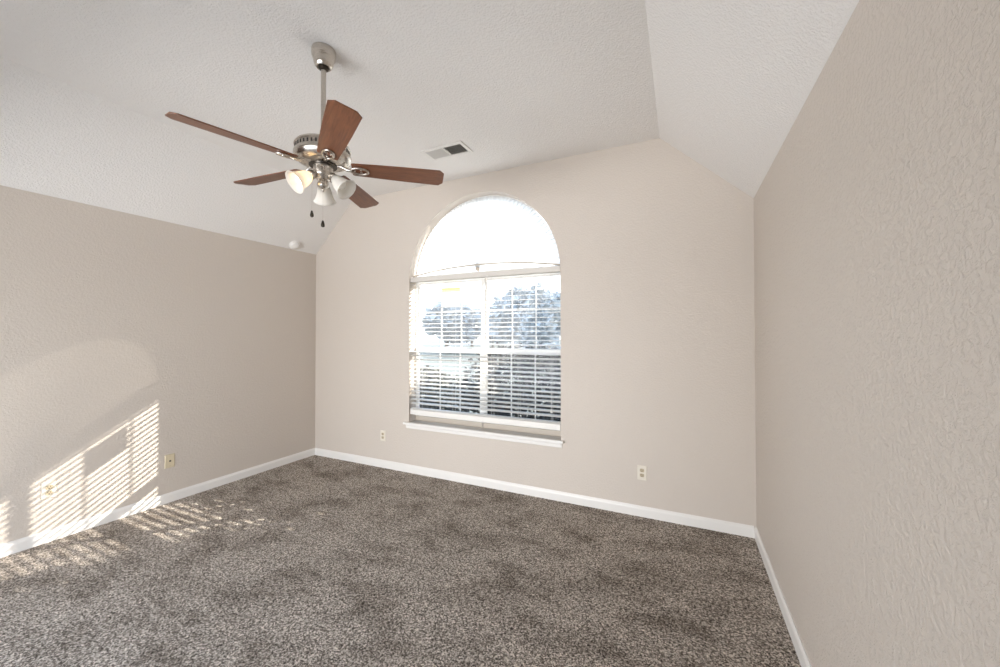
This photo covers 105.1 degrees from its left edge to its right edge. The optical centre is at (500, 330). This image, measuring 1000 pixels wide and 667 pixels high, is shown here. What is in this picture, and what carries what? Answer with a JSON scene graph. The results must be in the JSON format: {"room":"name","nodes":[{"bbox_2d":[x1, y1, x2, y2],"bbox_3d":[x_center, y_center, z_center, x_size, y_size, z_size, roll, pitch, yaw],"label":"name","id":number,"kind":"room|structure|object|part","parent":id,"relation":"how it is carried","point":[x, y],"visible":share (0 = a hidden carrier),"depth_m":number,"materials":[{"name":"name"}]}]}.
{"room":"empty bedroom","nodes":[
{"label":"empty bedroom","id":0,"kind":"room"},
{"bbox_2d":[0,185,315,544],"bbox_3d":[-3.197,0.275,2.994,0.170,2.468,3.938,0,-1,25],"label":"wall","id":1,"kind":"structure","parent":0,"point":[128,342],"depth_m":3.17,"materials":[{"name":"beige paint"}]},
{"bbox_2d":[41,480,55,499],"bbox_3d":[-3.216,1.139,2.733,0.009,0.117,0.072,0,-1,25],"label":"wall outlet","id":2,"kind":"object","parent":1,"relation":"attached to","point":[48,489],"visible":1,"depth_m":2.73,"materials":[{"name":"beige plastic"}]},
{"bbox_2d":[0,448,314,557],"bbox_3d":[-3.113,1.467,2.940,0.014,0.083,3.938,0,-1,25],"label":"baseboard","id":3,"kind":"structure","parent":1,"relation":"attached to","point":[21,544],"depth_m":3.15,"materials":[{"name":"white paint"}]},
{"bbox_2d":[165,453,174,468],"bbox_3d":[-2.911,1.153,3.380,0.009,0.117,0.072,0,-1,25],"label":"phone jack","id":4,"kind":"object","parent":1,"relation":"attached to","point":[169,459],"visible":1,"depth_m":3.38,"materials":[{"name":"beige plastic"}]},
{"bbox_2d":[0,455,800,666],"bbox_3d":[-1.051,1.555,1.968,4.914,0.120,4.278,0,-1,25],"label":"floor","id":5,"kind":"structure","parent":0,"point":[315,560],"depth_m":2.23,"materials":[{"name":"carpet"}]},
{"bbox_2d":[0,0,858,253],"bbox_3d":[-1.053,-1.325,2.003,4.914,0.704,4.278,0,-1,25],"label":"ceiling","id":6,"kind":"structure","parent":0,"point":[88,88],"depth_m":2.35,"materials":[{"name":"white paint"}]},
{"bbox_2d":[289,241,299,249],"bbox_3d":[-2.375,-0.981,4.432,0.101,0.099,0.124,0,-1,25],"label":"smoke detector","id":7,"kind":"object","parent":6,"relation":"attached to","point":[294,245],"visible":1,"depth_m":4.40,"materials":[{"name":"white plastic"}]},
{"bbox_2d":[165,42,443,226],"bbox_3d":[-1.020,-1.054,2.131,1.242,1.002,1.281,0,-1,25],"label":"ceiling fan","id":8,"kind":"object","parent":6,"relation":"hanging from","point":[327,153],"visible":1,"depth_m":2.07,"materials":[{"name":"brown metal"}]},
{"bbox_3d":[-1.238,-0.909,1.809,0.140,0.006,0.511,16,10,39],"label":"blade","id":9,"kind":"part","parent":8,"relation":"part of","materials":[{"name":"brown wood"}]},
{"bbox_3d":[-1.356,-0.903,2.271,0.511,0.006,0.140,0,12,22],"label":"blade","id":10,"kind":"part","parent":8,"relation":"part of","materials":[{"name":"brown wood"}]},
{"bbox_3d":[-1.063,-0.791,2.031,0.121,0.134,0.139,0,-1,25],"label":"lamp shade","id":11,"kind":"part","parent":8,"relation":"part of","materials":[{"name":"white glass"}]},
{"bbox_3d":[-1.020,-0.781,2.234,0.124,0.139,0.124,0,-1,25],"label":"lamp shade","id":12,"kind":"part","parent":8,"relation":"part of","materials":[{"name":"white glass"}]},
{"bbox_3d":[-0.762,-0.909,1.778,0.140,0.006,0.511,16,-9,-31],"label":"blade","id":13,"kind":"part","parent":8,"relation":"part of","materials":[{"name":"brown wood"}]},
{"bbox_3d":[-0.881,-0.806,2.104,0.072,0.069,0.048,0,-1,25],"label":"bulb","id":14,"kind":"part","parent":8,"relation":"part of","materials":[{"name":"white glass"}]},
{"bbox_3d":[-0.860,-0.787,2.104,0.138,0.136,0.122,0,-1,25],"label":"lamp shade","id":15,"kind":"part","parent":8,"relation":"part of","materials":[{"name":"white glass"}]},
{"bbox_3d":[-0.953,-0.900,2.525,0.140,0.006,0.511,-13,-1,3],"label":"blade","id":16,"kind":"part","parent":8,"relation":"part of","materials":[{"name":"brown wood"}]},
{"bbox_3d":[-0.586,-0.904,2.220,0.511,0.006,0.140,0,-14,-14],"label":"blade","id":17,"kind":"part","parent":8,"relation":"part of","materials":[{"name":"brown wood"}]},
{"bbox_2d":[421,141,472,160],"bbox_3d":[-0.458,-1.536,3.294,0.406,0.011,0.200,0,-1,25],"label":"ceiling vent","id":18,"kind":"object","parent":6,"relation":"in","point":[458,148],"visible":1,"depth_m":3.28,"materials":[{"name":"white metal"}]},
{"bbox_2d":[315,138,755,527],"bbox_3d":[-0.176,-0.008,3.845,4.914,3.052,0.170,0,-1,25],"label":"wall","id":19,"kind":"structure","parent":0,"point":[655,247],"depth_m":3.24,"materials":[{"name":"beige paint"}]},
{"bbox_2d":[380,430,385,440],"bbox_3d":[-1.304,1.173,4.263,0.072,0.117,0.009,0,-1,25],"label":"wall outlet","id":20,"kind":"object","parent":19,"relation":"attached to","point":[382,432],"visible":1,"depth_m":4.26,"materials":[{"name":"beige plastic"}]},
{"bbox_2d":[415,278,482,427],"bbox_3d":[-0.542,0.227,4.075,0.833,1.537,0.061,0,-1,25],"label":"window","id":21,"kind":"structure","parent":19,"relation":"in","point":[418,315],"depth_m":4.08,"materials":[{"name":"white plastic"}]},
{"bbox_3d":[-0.542,0.965,4.066,0.833,0.062,0.061,0,-1,25],"label":"sill","id":22,"kind":"part","parent":21,"relation":"part of","materials":[{"name":"beige paint"}]},
{"bbox_3d":[-0.546,0.560,4.062,0.807,0.748,0.022,0,-1,25],"label":"sash","id":23,"kind":"part","parent":21,"relation":"part of","materials":[{"name":"white plastic"}]},
{"bbox_3d":[-0.536,-0.146,4.093,0.807,0.765,0.022,0,-1,25],"label":"sash","id":24,"kind":"part","parent":21,"relation":"part of","materials":[{"name":"white plastic"}]},
{"bbox_2d":[442,287,459,306],"bbox_3d":[-0.524,-0.354,4.083,0.230,0.200,0.001,0,-1,25],"label":"window sticker","id":25,"kind":"object","parent":21,"relation":"attached to","point":[445,302],"visible":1,"depth_m":4.08,"materials":[{"name":"paper"}]},
{"bbox_2d":[416,195,541,274],"bbox_3d":[-0.160,-0.215,3.901,1.677,2.291,0.059,0,-1,25],"label":"window","id":26,"kind":"structure","parent":19,"relation":"in","point":[490,195],"depth_m":3.89,"materials":[{"name":"white plastic"}]},
{"bbox_2d":[413,196,559,276],"bbox_3d":[-0.186,-0.953,3.858,1.664,0.793,0.064,0,-1,25],"label":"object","id":27,"kind":"structure","parent":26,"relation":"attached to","point":[488,232],"depth_m":3.84,"materials":[{"name":"glass"}]},
{"bbox_3d":[-0.196,-0.623,3.832,1.664,0.087,0.015,0,-1,25],"label":"bowed rail","id":28,"kind":"part","parent":27,"relation":"part of","materials":[{"name":"beige paint"}]},
{"bbox_2d":[403,420,563,447],"bbox_3d":[-0.214,1.014,3.803,1.765,0.067,0.151,0,-1,25],"label":"trim","id":29,"kind":"structure","parent":19,"relation":"attached to","point":[513,436],"depth_m":3.71,"materials":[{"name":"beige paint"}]},
{"bbox_3d":[-0.195,0.993,3.812,1.675,0.025,0.117,0,-1,25],"label":"sill","id":30,"kind":"part","parent":29,"relation":"part of","materials":[{"name":"beige paint"}]},
{"bbox_2d":[483,272,560,436],"bbox_3d":[0.220,0.222,3.716,0.836,1.537,0.061,0,-1,25],"label":"window","id":31,"kind":"structure","parent":19,"relation":"in","point":[533,430],"depth_m":3.76,"materials":[{"name":"white plastic"}]},
{"bbox_2d":[410,266,560,429],"bbox_3d":[-0.208,0.163,3.796,1.665,1.472,0.075,0,-1,25],"label":"window blind","id":32,"kind":"object","parent":31,"relation":"attached to","point":[517,421],"visible":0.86,"depth_m":3.73,"materials":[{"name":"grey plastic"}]},
{"bbox_3d":[-0.849,0.166,4.108,0.002,1.368,0.055,0,-1,25],"label":"ladder cord","id":33,"kind":"part","parent":32,"relation":"part of","materials":[{"name":"white fabric"}]},
{"bbox_3d":[-0.203,0.872,3.795,1.665,0.054,0.054,0,-1,25],"label":"rail","id":34,"kind":"part","parent":32,"relation":"part of","materials":[{"name":"white plastic"}]},
{"bbox_3d":[-0.071,0.160,3.742,0.002,1.368,0.055,0,-1,25],"label":"ladder cord","id":35,"kind":"part","parent":32,"relation":"part of","materials":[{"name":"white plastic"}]},
{"bbox_3d":[0.460,0.085,3.456,0.008,1.256,0.010,0,-1,25],"label":"pull cord","id":36,"kind":"part","parent":32,"relation":"part of","materials":[{"name":"white plastic"}]},
{"bbox_3d":[0.220,0.960,3.707,0.836,0.062,0.061,0,-1,25],"label":"sill","id":37,"kind":"part","parent":31,"relation":"part of","materials":[{"name":"beige paint"}]},
{"bbox_3d":[0.226,-0.151,3.734,0.810,0.765,0.022,0,-1,25],"label":"sash","id":38,"kind":"part","parent":31,"relation":"part of","materials":[{"name":"white plastic"}]},
{"bbox_3d":[0.216,0.555,3.703,0.810,0.748,0.022,0,-1,25],"label":"sash","id":39,"kind":"part","parent":31,"relation":"part of","materials":[{"name":"white plastic"}]},
{"bbox_2d":[315,448,754,537],"bbox_3d":[-0.215,1.475,3.744,4.544,0.083,0.014,0,-1,25],"label":"baseboard","id":40,"kind":"structure","parent":19,"relation":"attached to","point":[729,527],"depth_m":3.38,"materials":[{"name":"white paint"}]},
{"bbox_2d":[637,465,646,480],"bbox_3d":[1.151,1.156,3.107,0.072,0.117,0.009,0,-1,25],"label":"wall outlet","id":41,"kind":"object","parent":19,"relation":"attached to","point":[641,470],"visible":1,"depth_m":3.10,"materials":[{"name":"beige plastic"}]},
{"bbox_2d":[754,0,999,666],"bbox_3d":[1.094,0.247,0.973,0.170,2.468,3.938,0,-1,25],"label":"wall","id":42,"kind":"structure","parent":0,"point":[877,212],"depth_m":0.99,"materials":[{"name":"beige paint"}]},
{"bbox_2d":[754,526,811,666],"bbox_3d":[1.012,1.440,0.997,0.014,0.083,3.938,0,-1,25],"label":"baseboard","id":43,"kind":"structure","parent":42,"relation":"attached to","point":[803,658],"depth_m":1.99,"materials":[{"name":"white paint"}]},
{"label":"outside","id":44,"kind":"structure","parent":0,"visible":0},
{"bbox_2d":[420,339,560,416],"bbox_3d":[21.311,2.540,45.204,180.000,0.150,220.000,0,-1,25],"label":"ground","id":45,"kind":"structure","parent":44,"point":[422,341],"depth_m":31.30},
{"bbox_2d":[420,365,470,411],"bbox_3d":[-0.924,1.229,5.009,1.266,1.547,0.996,0,-1,25],"label":"shrub","id":46,"kind":"object","parent":45,"relation":"on","point":[424,369],"visible":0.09,"depth_m":4.79,"materials":[{"name":"green plant"}]},
{"bbox_2d":[421,296,480,346],"bbox_3d":[-5.144,-0.584,42.359,5.797,6.066,7.552,0,-1,25],"label":"tree","id":47,"kind":"object","parent":45,"relation":"on","point":[448,308],"visible":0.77,"depth_m":40.56,"materials":[{"name":"green plant"}]},
{"bbox_2d":[470,307,480,346],"bbox_3d":[-4.978,-0.670,64.090,7.017,6.776,7.787,0,-1,25],"label":"tree","id":48,"kind":"object","parent":45,"relation":"on","point":[470,307],"visible":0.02,"depth_m":63.86,"materials":[{"name":"green plant"}]},
{"bbox_2d":[489,295,510,343],"bbox_3d":[-0.708,-1.949,73.236,6.061,9.554,6.221,0,-1,25],"label":"tree","id":49,"kind":"object","parent":45,"relation":"on","point":[494,298],"visible":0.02,"depth_m":72.45,"materials":[{"name":"green plant"}]},
{"bbox_2d":[458,342,560,420],"bbox_3d":[0.264,1.059,4.453,1.579,1.839,1.104,0,-1,25],"label":"shrub","id":50,"kind":"object","parent":45,"relation":"on","point":[499,346],"visible":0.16,"depth_m":4.24,"materials":[{"name":"green plant"}]},
{"bbox_2d":[489,284,559,343],"bbox_3d":[2.470,-1.320,41.621,8.483,7.509,5.790,0,-1,-16],"label":"tree","id":51,"kind":"object","parent":45,"relation":"on","point":[516,299],"visible":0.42,"depth_m":39.65,"materials":[{"name":"green plant"}]},
{"bbox_2d":[516,281,560,348],"bbox_3d":[3.546,-1.063,35.939,4.305,7.138,4.212,0,-1,-27],"label":"tree","id":52,"kind":"object","parent":45,"relation":"on","point":[531,303],"visible":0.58,"depth_m":35.01,"materials":[{"name":"green plant"}]},
{"bbox_2d":[551,290,560,336],"bbox_3d":[6.402,-1.241,48.005,5.910,7.502,5.454,0,-1,25],"label":"tree","id":53,"kind":"object","parent":45,"relation":"on","point":[552,295],"visible":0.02,"depth_m":46.87,"materials":[{"name":"green plant"}]}
]}

